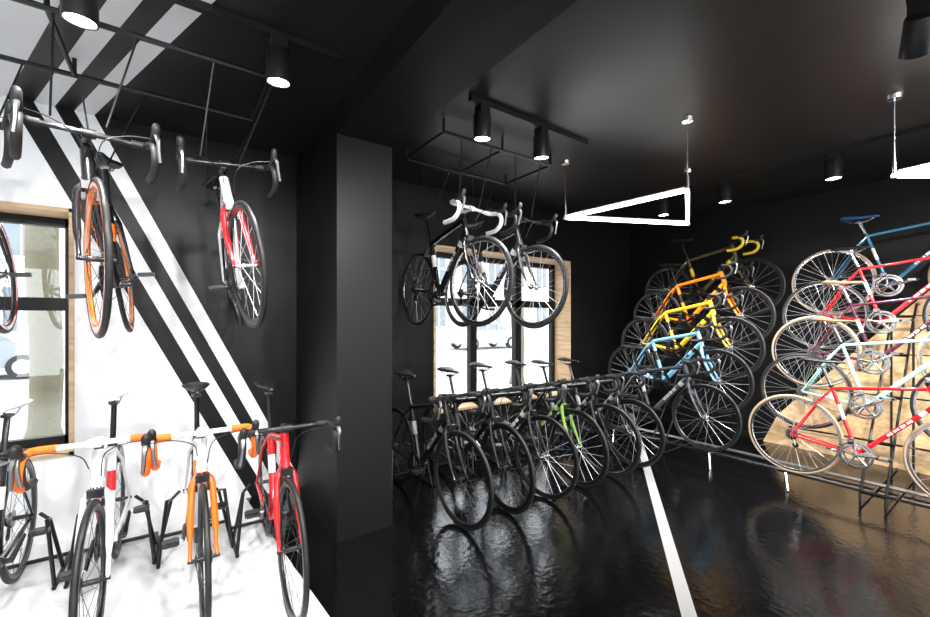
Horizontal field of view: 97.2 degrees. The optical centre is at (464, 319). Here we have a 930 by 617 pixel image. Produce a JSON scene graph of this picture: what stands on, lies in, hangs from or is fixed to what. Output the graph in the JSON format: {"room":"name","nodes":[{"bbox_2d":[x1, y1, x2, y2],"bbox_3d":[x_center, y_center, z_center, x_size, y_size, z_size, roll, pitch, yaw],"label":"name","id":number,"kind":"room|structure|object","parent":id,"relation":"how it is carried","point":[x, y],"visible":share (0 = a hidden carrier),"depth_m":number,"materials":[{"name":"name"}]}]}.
{"room":"bicycle shop","nodes":[
{"label":"bicycle shop","id":0,"kind":"room"},
{"bbox_2d":[0,95,628,549],"bbox_3d":[-1.205,0.085,3.955,9.400,2.970,0.350,0,0,-35],"label":"wall","id":1,"kind":"structure","parent":0,"point":[185,331],"depth_m":3.17,"materials":[{"name":"paint"}]},
{"bbox_2d":[0,201,73,462],"bbox_3d":[-3.598,0.080,2.229,2.200,1.640,0.325,0,0,-35],"label":"window","id":2,"kind":"structure","parent":1,"relation":"in","point":[10,212],"depth_m":2.78,"materials":[{"name":"brown wood"}]},
{"bbox_2d":[433,245,570,413],"bbox_3d":[0.464,0.100,5.102,2.170,1.800,0.325,0,0,-35],"label":"window","id":3,"kind":"structure","parent":1,"relation":"in","point":[559,328],"depth_m":5.37,"materials":[{"name":"brown wood"}]},
{"bbox_2d":[393,408,629,465],"bbox_3d":[0.717,1.415,5.091,4.550,0.070,0.015,0,0,-35],"label":"baseboard","id":4,"kind":"structure","parent":1,"relation":"attached to","point":[399,459],"depth_m":4.42,"materials":[{"name":"wood"}]},
{"bbox_2d":[296,105,391,542],"bbox_3d":[-0.990,0.025,3.226,0.390,2.850,1.090,0,0,-35],"label":"pillar","id":5,"kind":"structure","parent":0,"point":[344,183],"depth_m":2.81,"materials":[{"name":"black paint"}]},
{"bbox_2d":[0,0,929,229],"bbox_3d":[0.946,-1.475,0.914,9.400,0.150,7.800,0,0,-35],"label":"ceiling","id":6,"kind":"structure","parent":0,"point":[763,83],"depth_m":2.50,"materials":[{"name":"paint"}]},
{"bbox_2d":[0,101,31,333],"bbox_3d":[-2.323,-0.430,1.836,1.630,1.019,0.537,0,0,43],"label":"bicycle","id":7,"kind":"object","parent":6,"relation":"hanging from","point":[6,162],"visible":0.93,"depth_m":2.27,"materials":[{"name":"black paint"}]},
{"bbox_2d":[9,85,161,338],"bbox_3d":[-1.876,-0.430,2.082,0.536,1.018,1.635,0,0,-43],"label":"bicycle","id":8,"kind":"object","parent":6,"relation":"hanging from","point":[100,211],"visible":1,"depth_m":1.82,"materials":[{"name":"black paint"}]},
{"bbox_2d":[0,0,271,188],"bbox_3d":[-1.973,-1.129,2.038,1.755,0.542,0.792,0,0,-35],"label":"hanger","id":9,"kind":"object","parent":6,"relation":"hanging from","point":[50,11],"depth_m":2.09,"materials":[{"name":"black metal"}]},
{"bbox_2d":[176,135,280,328],"bbox_3d":[-1.486,-0.459,2.545,0.481,1.011,1.652,0,0,-33],"label":"bicycle","id":10,"kind":"object","parent":6,"relation":"hanging from","point":[228,240],"visible":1,"depth_m":2.24,"materials":[{"name":"white paint"}]},
{"bbox_2d":[166,0,341,63],"bbox_3d":[-1.446,-1.382,1.611,1.934,0.034,0.034,0,0,-35],"label":"track","id":11,"kind":"object","parent":6,"relation":"attached to","point":[200,6],"visible":1,"depth_m":1.92,"materials":[{"name":"black metal"}]},
{"bbox_2d":[60,0,98,30],"bbox_3d":[-1.487,-1.258,1.583,0.112,0.213,0.122,0,0,-35],"label":"track spotlight","id":12,"kind":"object","parent":11,"relation":"hanging from","point":[84,14],"visible":1,"depth_m":1.57,"materials":[{"name":"black metal"}]},
{"bbox_2d":[266,32,290,88],"bbox_3d":[-0.907,-1.258,1.993,0.115,0.213,0.122,0,0,-35],"label":"track spotlight","id":13,"kind":"object","parent":11,"relation":"hanging from","point":[278,55],"visible":1,"depth_m":1.95,"materials":[{"name":"black metal"}]},
{"bbox_2d":[337,0,576,147],"bbox_3d":[1.162,-1.308,0.185,0.390,0.184,6.360,0,0,-35],"label":"ceiling beam","id":14,"kind":"structure","parent":6,"relation":"attached to","point":[438,49],"depth_m":1.94,"materials":[{"name":"black paint"}]},
{"bbox_2d":[402,188,513,326],"bbox_3d":[-0.201,-0.460,3.389,0.514,1.020,1.629,0,0,-45],"label":"bicycle","id":15,"kind":"object","parent":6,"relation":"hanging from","point":[437,291],"visible":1,"depth_m":3.19,"materials":[{"name":"black paint"}]},
{"bbox_2d":[404,119,551,227],"bbox_3d":[0.079,-1.130,3.465,1.092,0.541,0.752,0,0,-35],"label":"hanger","id":16,"kind":"object","parent":6,"relation":"hanging from","point":[499,150],"depth_m":3.34,"materials":[{"name":"black metal"}]},
{"bbox_2d":[444,202,568,328],"bbox_3d":[0.268,-0.440,3.686,0.484,1.020,1.651,0,0,-35],"label":"bicycle","id":17,"kind":"object","parent":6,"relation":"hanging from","point":[514,229],"visible":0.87,"depth_m":3.42,"materials":[{"name":"grey paint"}]},
{"bbox_2d":[468,95,587,145],"bbox_3d":[0.490,-1.382,2.882,1.124,0.034,0.034,0,0,-35],"label":"track","id":18,"kind":"object","parent":6,"relation":"attached to","point":[472,99],"visible":1,"depth_m":2.82,"materials":[{"name":"black metal"}]},
{"bbox_2d":[474,102,490,141],"bbox_3d":[0.111,-1.257,2.615,0.120,0.214,0.124,0,0,-35],"label":"track spotlight","id":19,"kind":"object","parent":18,"relation":"hanging from","point":[482,115],"visible":1,"depth_m":2.57,"materials":[{"name":"black metal"}]},
{"bbox_2d":[533,125,548,159],"bbox_3d":[0.544,-1.256,2.921,0.126,0.216,0.124,0,0,-35],"label":"track spotlight","id":20,"kind":"object","parent":18,"relation":"hanging from","point":[541,136],"visible":1,"depth_m":2.88,"materials":[{"name":"black metal"}]},
{"bbox_2d":[561,115,693,225],"bbox_3d":[1.630,-1.142,3.523,1.190,0.514,1.090,0,0,-35],"label":"pendant light","id":21,"kind":"object","parent":6,"relation":"hanging from","point":[687,119],"visible":1,"depth_m":3.43,"materials":[{"name":"white"}]},
{"bbox_2d":[685,123,929,189],"bbox_3d":[3.188,-1.382,3.112,0.034,0.034,3.834,0,0,-35],"label":"track","id":22,"kind":"object","parent":6,"relation":"attached to","point":[925,127],"visible":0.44,"depth_m":3.42,"materials":[{"name":"black metal"}]},
{"bbox_2d":[658,197,668,216],"bbox_3d":[2.189,-1.259,4.525,0.115,0.211,0.115,0,0,-35],"label":"track spotlight","id":23,"kind":"object","parent":22,"relation":"hanging from","point":[663,203],"visible":1,"depth_m":4.49,"materials":[{"name":"black metal"}]},
{"bbox_2d":[718,179,731,203],"bbox_3d":[2.547,-1.259,4.019,0.115,0.211,0.115,0,0,-35],"label":"track spotlight","id":24,"kind":"object","parent":22,"relation":"hanging from","point":[724,189],"visible":1,"depth_m":3.98,"materials":[{"name":"black metal"}]},
{"bbox_2d":[824,151,842,180],"bbox_3d":[3.015,-1.259,3.357,0.115,0.211,0.115,0,0,-35],"label":"track spotlight","id":25,"kind":"object","parent":22,"relation":"hanging from","point":[833,170],"visible":1,"depth_m":3.32,"materials":[{"name":"black metal"}]},
{"bbox_2d":[886,92,929,177],"bbox_3d":[3.254,-1.142,2.326,1.080,0.514,1.120,0,0,-35],"label":"pendant light","id":26,"kind":"object","parent":6,"relation":"hanging from","point":[919,171],"visible":1,"depth_m":2.54,"materials":[{"name":"white"}]},
{"bbox_2d":[906,0,916,5],"bbox_3d":[2.663,-1.382,0.738,0.034,0.034,2.564,0,0,-35],"label":"track","id":27,"kind":"object","parent":6,"relation":"attached to","point":[907,1],"visible":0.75,"depth_m":1.77,"materials":[{"name":"black metal"}]},
{"bbox_2d":[898,0,929,59],"bbox_3d":[1.964,-1.252,1.771,0.112,0.223,0.187,0,0,38],"label":"track spotlight","id":28,"kind":"object","parent":27,"relation":"hanging from","point":[915,37],"visible":1,"depth_m":1.75,"materials":[{"name":"black metal"}]},
{"bbox_2d":[0,413,929,616],"bbox_3d":[1.047,1.510,0.771,9.400,0.120,7.450,0,0,-35],"label":"floor","id":29,"kind":"structure","parent":0,"point":[676,535],"depth_m":2.57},
{"bbox_2d":[0,398,49,583],"bbox_3d":[-2.230,0.940,1.916,0.502,1.020,1.663,0,0,-35],"label":"bicycle","id":30,"kind":"object","parent":29,"relation":"on","point":[6,405],"visible":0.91,"depth_m":2.14,"materials":[{"name":"black paint"}]},
{"bbox_2d":[7,512,69,589],"bbox_3d":[-2.479,1.266,2.258,0.401,0.365,0.420,0,0,-35],"label":"stand","id":31,"kind":"object","parent":29,"relation":"on","point":[63,562],"visible":0.88,"depth_m":2.36,"materials":[{"name":"black metal"}]},
{"bbox_2d":[8,388,160,616],"bbox_3d":[-1.873,0.931,2.144,0.474,1.039,1.655,0,0,-35],"label":"bicycle","id":32,"kind":"object","parent":29,"relation":"on","point":[104,461],"visible":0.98,"depth_m":1.86,"materials":[{"name":"white paint"}]},
{"bbox_2d":[63,495,158,588],"bbox_3d":[-2.116,1.266,2.490,0.401,0.365,0.420,0,0,-35],"label":"stand","id":33,"kind":"object","parent":29,"relation":"on","point":[153,536],"visible":0.62,"depth_m":2.45,"materials":[{"name":"black metal"}]},
{"bbox_2d":[156,487,233,568],"bbox_3d":[-1.749,1.266,2.664,0.401,0.365,0.420,0,0,-35],"label":"stand","id":34,"kind":"object","parent":29,"relation":"on","point":[168,503],"visible":0.91,"depth_m":2.62,"materials":[{"name":"black metal"}]},
{"bbox_2d":[140,382,259,616],"bbox_3d":[-1.510,0.926,2.316,0.502,1.048,1.663,0,0,-35],"label":"bicycle","id":35,"kind":"object","parent":29,"relation":"on","point":[199,516],"visible":0.97,"depth_m":2.01,"materials":[{"name":"white paint"}]},
{"bbox_2d":[232,483,298,557],"bbox_3d":[-1.350,1.266,2.775,0.401,0.365,0.420,0,0,-35],"label":"stand","id":36,"kind":"object","parent":29,"relation":"on","point":[238,523],"visible":0.51,"depth_m":2.69,"materials":[{"name":"black metal"}]},
{"bbox_2d":[233,379,340,616],"bbox_3d":[-1.112,0.926,2.413,0.474,1.048,1.655,0,0,-32],"label":"bicycle","id":37,"kind":"object","parent":29,"relation":"on","point":[278,481],"visible":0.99,"depth_m":2.11,"materials":[{"name":"red paint"}]},
{"bbox_2d":[392,442,433,497],"bbox_3d":[-0.556,1.266,3.618,0.401,0.365,0.420,0,0,-35],"label":"stand","id":38,"kind":"object","parent":29,"relation":"on","point":[408,443],"visible":0.34,"depth_m":3.58,"materials":[{"name":"black metal"}]},
{"bbox_2d":[392,369,493,530],"bbox_3d":[-0.318,0.942,3.270,0.476,1.017,1.653,0,0,-36],"label":"bicycle","id":39,"kind":"object","parent":29,"relation":"on","point":[435,402],"visible":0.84,"depth_m":3.01,"materials":[{"name":"black paint"}]},
{"bbox_2d":[421,437,471,485],"bbox_3d":[-0.219,1.266,3.857,0.401,0.365,0.420,0,0,-35],"label":"stand","id":40,"kind":"object","parent":29,"relation":"on","point":[429,439],"visible":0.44,"depth_m":3.81,"materials":[{"name":"black metal"}]},
{"bbox_2d":[422,366,535,514],"bbox_3d":[0.026,0.943,3.515,0.478,1.013,1.651,0,0,-35],"label":"bicycle","id":41,"kind":"object","parent":29,"relation":"on","point":[491,417],"visible":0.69,"depth_m":3.21,"materials":[{"name":"black paint"}]},
{"bbox_2d":[455,429,504,475],"bbox_3d":[0.118,1.266,4.095,0.401,0.365,0.420,0,0,-35],"label":"stand","id":42,"kind":"object","parent":29,"relation":"on","point":[473,455],"visible":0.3,"depth_m":4.05,"materials":[{"name":"black metal"}]},
{"bbox_2d":[488,422,535,464],"bbox_3d":[0.456,1.266,4.334,0.401,0.365,0.420,0,0,-35],"label":"stand","id":43,"kind":"object","parent":29,"relation":"on","point":[523,453],"visible":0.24,"depth_m":4.29,"materials":[{"name":"black metal"}]},
{"bbox_2d":[452,362,579,499],"bbox_3d":[0.354,0.933,3.746,0.478,1.033,1.651,0,0,-37],"label":"bicycle","id":44,"kind":"object","parent":29,"relation":"on","point":[528,410],"visible":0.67,"depth_m":3.46,"materials":[{"name":"black paint"}]},
{"bbox_2d":[510,420,562,457],"bbox_3d":[0.793,1.266,4.572,0.401,0.365,0.420,0,0,-35],"label":"stand","id":45,"kind":"object","parent":29,"relation":"on","point":[559,448],"visible":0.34,"depth_m":4.53,"materials":[{"name":"black metal"}]},
{"bbox_2d":[486,360,609,487],"bbox_3d":[0.706,0.936,3.993,0.474,1.028,1.655,0,0,-34],"label":"bicycle","id":46,"kind":"object","parent":29,"relation":"on","point":[561,405],"visible":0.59,"depth_m":3.69,"materials":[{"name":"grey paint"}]},
{"bbox_2d":[537,415,586,450],"bbox_3d":[1.130,1.266,4.811,0.401,0.365,0.420,0,0,-35],"label":"stand","id":47,"kind":"object","parent":29,"relation":"on","point":[584,442],"visible":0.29,"depth_m":4.76,"materials":[{"name":"black metal"}]},
{"bbox_2d":[510,359,641,476],"bbox_3d":[1.032,0.944,4.224,0.480,1.013,1.654,0,0,-36],"label":"bicycle","id":48,"kind":"object","parent":29,"relation":"on","point":[589,399],"visible":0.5,"depth_m":3.94,"materials":[{"name":"black paint"}]},
{"bbox_2d":[535,357,665,467],"bbox_3d":[1.365,0.942,4.459,0.503,1.015,1.663,0,0,-36],"label":"bicycle","id":49,"kind":"object","parent":29,"relation":"on","point":[615,380],"visible":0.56,"depth_m":4.18,"materials":[{"name":"grey paint"}]},
{"bbox_2d":[611,308,763,468],"bbox_3d":[2.653,0.644,4.884,1.507,1.606,1.220,0,0,-35],"label":"bicycle rack","id":50,"kind":"object","parent":29,"relation":"on","point":[710,454],"visible":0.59,"depth_m":4.71,"materials":[{"name":"black metal"}]},
{"bbox_2d":[594,345,742,451],"bbox_3d":[2.111,0.800,4.503,0.502,1.020,1.663,0,0,-35],"label":"bicycle","id":51,"kind":"object","parent":50,"relation":"on","point":[690,384],"visible":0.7,"depth_m":4.26,"materials":[{"name":"grey paint"}]},
{"bbox_2d":[608,316,754,413],"bbox_3d":[2.340,0.460,4.665,0.502,1.020,1.663,0,0,-35],"label":"bicycle","id":52,"kind":"object","parent":50,"relation":"on","point":[700,346],"visible":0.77,"depth_m":4.44,"materials":[{"name":"blue paint"}]},
{"bbox_2d":[621,288,765,378],"bbox_3d":[2.568,0.120,4.827,0.502,1.020,1.663,0,0,-35],"label":"bicycle","id":53,"kind":"object","parent":50,"relation":"on","point":[716,319],"visible":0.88,"depth_m":4.63,"materials":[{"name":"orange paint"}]},
{"bbox_2d":[633,258,776,345],"bbox_3d":[2.807,-0.220,4.995,0.502,1.020,1.663,0,0,-35],"label":"bicycle","id":54,"kind":"object","parent":50,"relation":"on","point":[688,319],"visible":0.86,"depth_m":4.79,"materials":[{"name":"orange paint"}]},
{"bbox_2d":[644,230,785,315],"bbox_3d":[3.035,-0.560,5.157,0.502,1.020,1.663,0,0,-35],"label":"bicycle","id":55,"kind":"object","parent":50,"relation":"on","point":[699,292],"visible":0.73,"depth_m":4.95,"materials":[{"name":"yellow paint"}]},
{"bbox_2d":[622,424,929,498],"bbox_3d":[3.348,1.427,3.838,0.080,0.046,4.200,0,0,-35],"label":"rail","id":56,"kind":"object","parent":29,"relation":"on","point":[638,428],"visible":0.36,"depth_m":3.93,"materials":[{"name":"grey metal"}]},
{"bbox_2d":[763,291,929,474],"bbox_3d":[4.551,0.575,3.556,0.029,1.750,3.350,0,0,-35],"label":"plywood panel","id":57,"kind":"object","parent":29,"relation":"on","point":[860,428],"visible":0.5,"depth_m":4.10,"materials":[{"name":"beige wood"}]},
{"bbox_2d":[776,303,929,513],"bbox_3d":[3.635,0.644,3.496,1.507,1.606,1.220,0,0,-35],"label":"bicycle rack","id":58,"kind":"object","parent":29,"relation":"on","point":[892,444],"visible":0.71,"depth_m":3.47,"materials":[{"name":"black metal"}]},
{"bbox_2d":[748,357,929,496],"bbox_3d":[3.102,0.810,3.122,0.502,1.001,1.663,0,0,-35],"label":"bicycle","id":59,"kind":"object","parent":58,"relation":"on","point":[792,434],"visible":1,"depth_m":3.26,"materials":[{"name":"red paint"}]},
{"bbox_2d":[760,318,929,436],"bbox_3d":[3.322,0.474,3.277,0.502,0.991,1.663,0,0,-35],"label":"bicycle","id":60,"kind":"object","parent":58,"relation":"in","point":[803,390],"visible":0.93,"depth_m":3.43,"materials":[{"name":"teal paint"}]},
{"bbox_2d":[771,281,929,386],"bbox_3d":[3.550,0.135,3.439,0.502,0.991,1.663,0,0,-35],"label":"bicycle","id":61,"kind":"object","parent":58,"relation":"on","point":[813,350],"visible":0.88,"depth_m":3.60,"materials":[{"name":"pink paint"}]},
{"bbox_2d":[782,245,929,349],"bbox_3d":[3.788,-0.205,3.607,0.502,0.991,1.663,0,0,-35],"label":"bicycle","id":62,"kind":"object","parent":58,"relation":"on","point":[888,319],"visible":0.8,"depth_m":3.76,"materials":[{"name":"red paint"}]},
{"bbox_2d":[791,215,929,314],"bbox_3d":[4.017,-0.536,3.769,0.502,0.972,1.663,0,0,-35],"label":"bicycle","id":63,"kind":"object","parent":58,"relation":"on","point":[875,283],"visible":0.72,"depth_m":3.94,"materials":[{"name":"blue paint"}]},
{"bbox_2d":[629,178,929,434],"bbox_3d":[4.843,0.085,3.456,0.300,2.970,7.450,0,0,-35],"label":"wall","id":64,"kind":"structure","parent":0,"point":[793,230],"depth_m":4.82,"materials":[{"name":"black paint"}]},
{"bbox_2d":[630,408,765,439],"bbox_3d":[4.719,1.415,3.359,0.015,0.070,7.435,0,0,-35],"label":"baseboard","id":65,"kind":"structure","parent":64,"relation":"attached to","point":[664,417],"depth_m":5.46,"materials":[{"name":"black metal"}]},
{"label":"outside","id":66,"kind":"structure","parent":0,"visible":0},
{"bbox_2d":[0,335,548,433],"bbox_3d":[-2.808,1.660,21.287,100.000,0.180,22.000,0,0,-35],"label":"street","id":67,"kind":"structure","parent":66,"point":[535,346],"depth_m":13.55,"materials":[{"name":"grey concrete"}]},
{"bbox_2d":[0,331,64,378],"bbox_3d":[-13.304,0.810,10.800,4.250,1.520,1.780,0,0,-35],"label":"parked car","id":68,"kind":"object","parent":67,"relation":"on","point":[14,347],"visible":0.47,"depth_m":10.80,"materials":[{"name":"grey paint"}]},
{"bbox_2d":[443,322,511,347],"bbox_3d":[1.015,0.810,22.766,4.250,1.520,1.780,0,0,-35],"label":"parked car","id":69,"kind":"object","parent":67,"relation":"on","point":[493,333],"visible":0.72,"depth_m":22.02,"materials":[{"name":"grey paint"}]},
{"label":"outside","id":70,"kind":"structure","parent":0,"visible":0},
{"bbox_2d":[0,223,548,341],"bbox_3d":[-9.405,-2.900,30.614,100.000,9.300,1.150,0,0,-35],"label":"facade","id":71,"kind":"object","parent":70,"point":[15,232],"visible":0.12,"depth_m":35.61,"materials":[{"name":"grey paint"}]},
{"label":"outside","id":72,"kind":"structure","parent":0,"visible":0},
{"bbox_2d":[0,374,548,440],"bbox_3d":[4.670,1.630,10.714,100.000,0.240,3.900,0,0,-35],"label":"sidewalk","id":73,"kind":"structure","parent":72,"point":[501,383],"depth_m":9.31,"materials":[{"name":"grey"}]},
{"bbox_2d":[23,225,63,437],"bbox_3d":[-5.046,-1.535,5.002,2.931,6.084,3.004,0,0,-35],"label":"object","id":74,"kind":"object","parent":73,"relation":"on","point":[41,244],"visible":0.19,"depth_m":4.88,"materials":[{"name":"beige concrete"}]},
{"bbox_2d":[509,273,524,384],"bbox_3d":[1.288,-1.535,9.727,2.931,6.084,3.004,0,0,-35],"label":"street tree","id":75,"kind":"object","parent":73,"relation":"on","point":[522,327],"visible":0.04,"depth_m":9.61,"materials":[{"name":"plant"}]}
]}

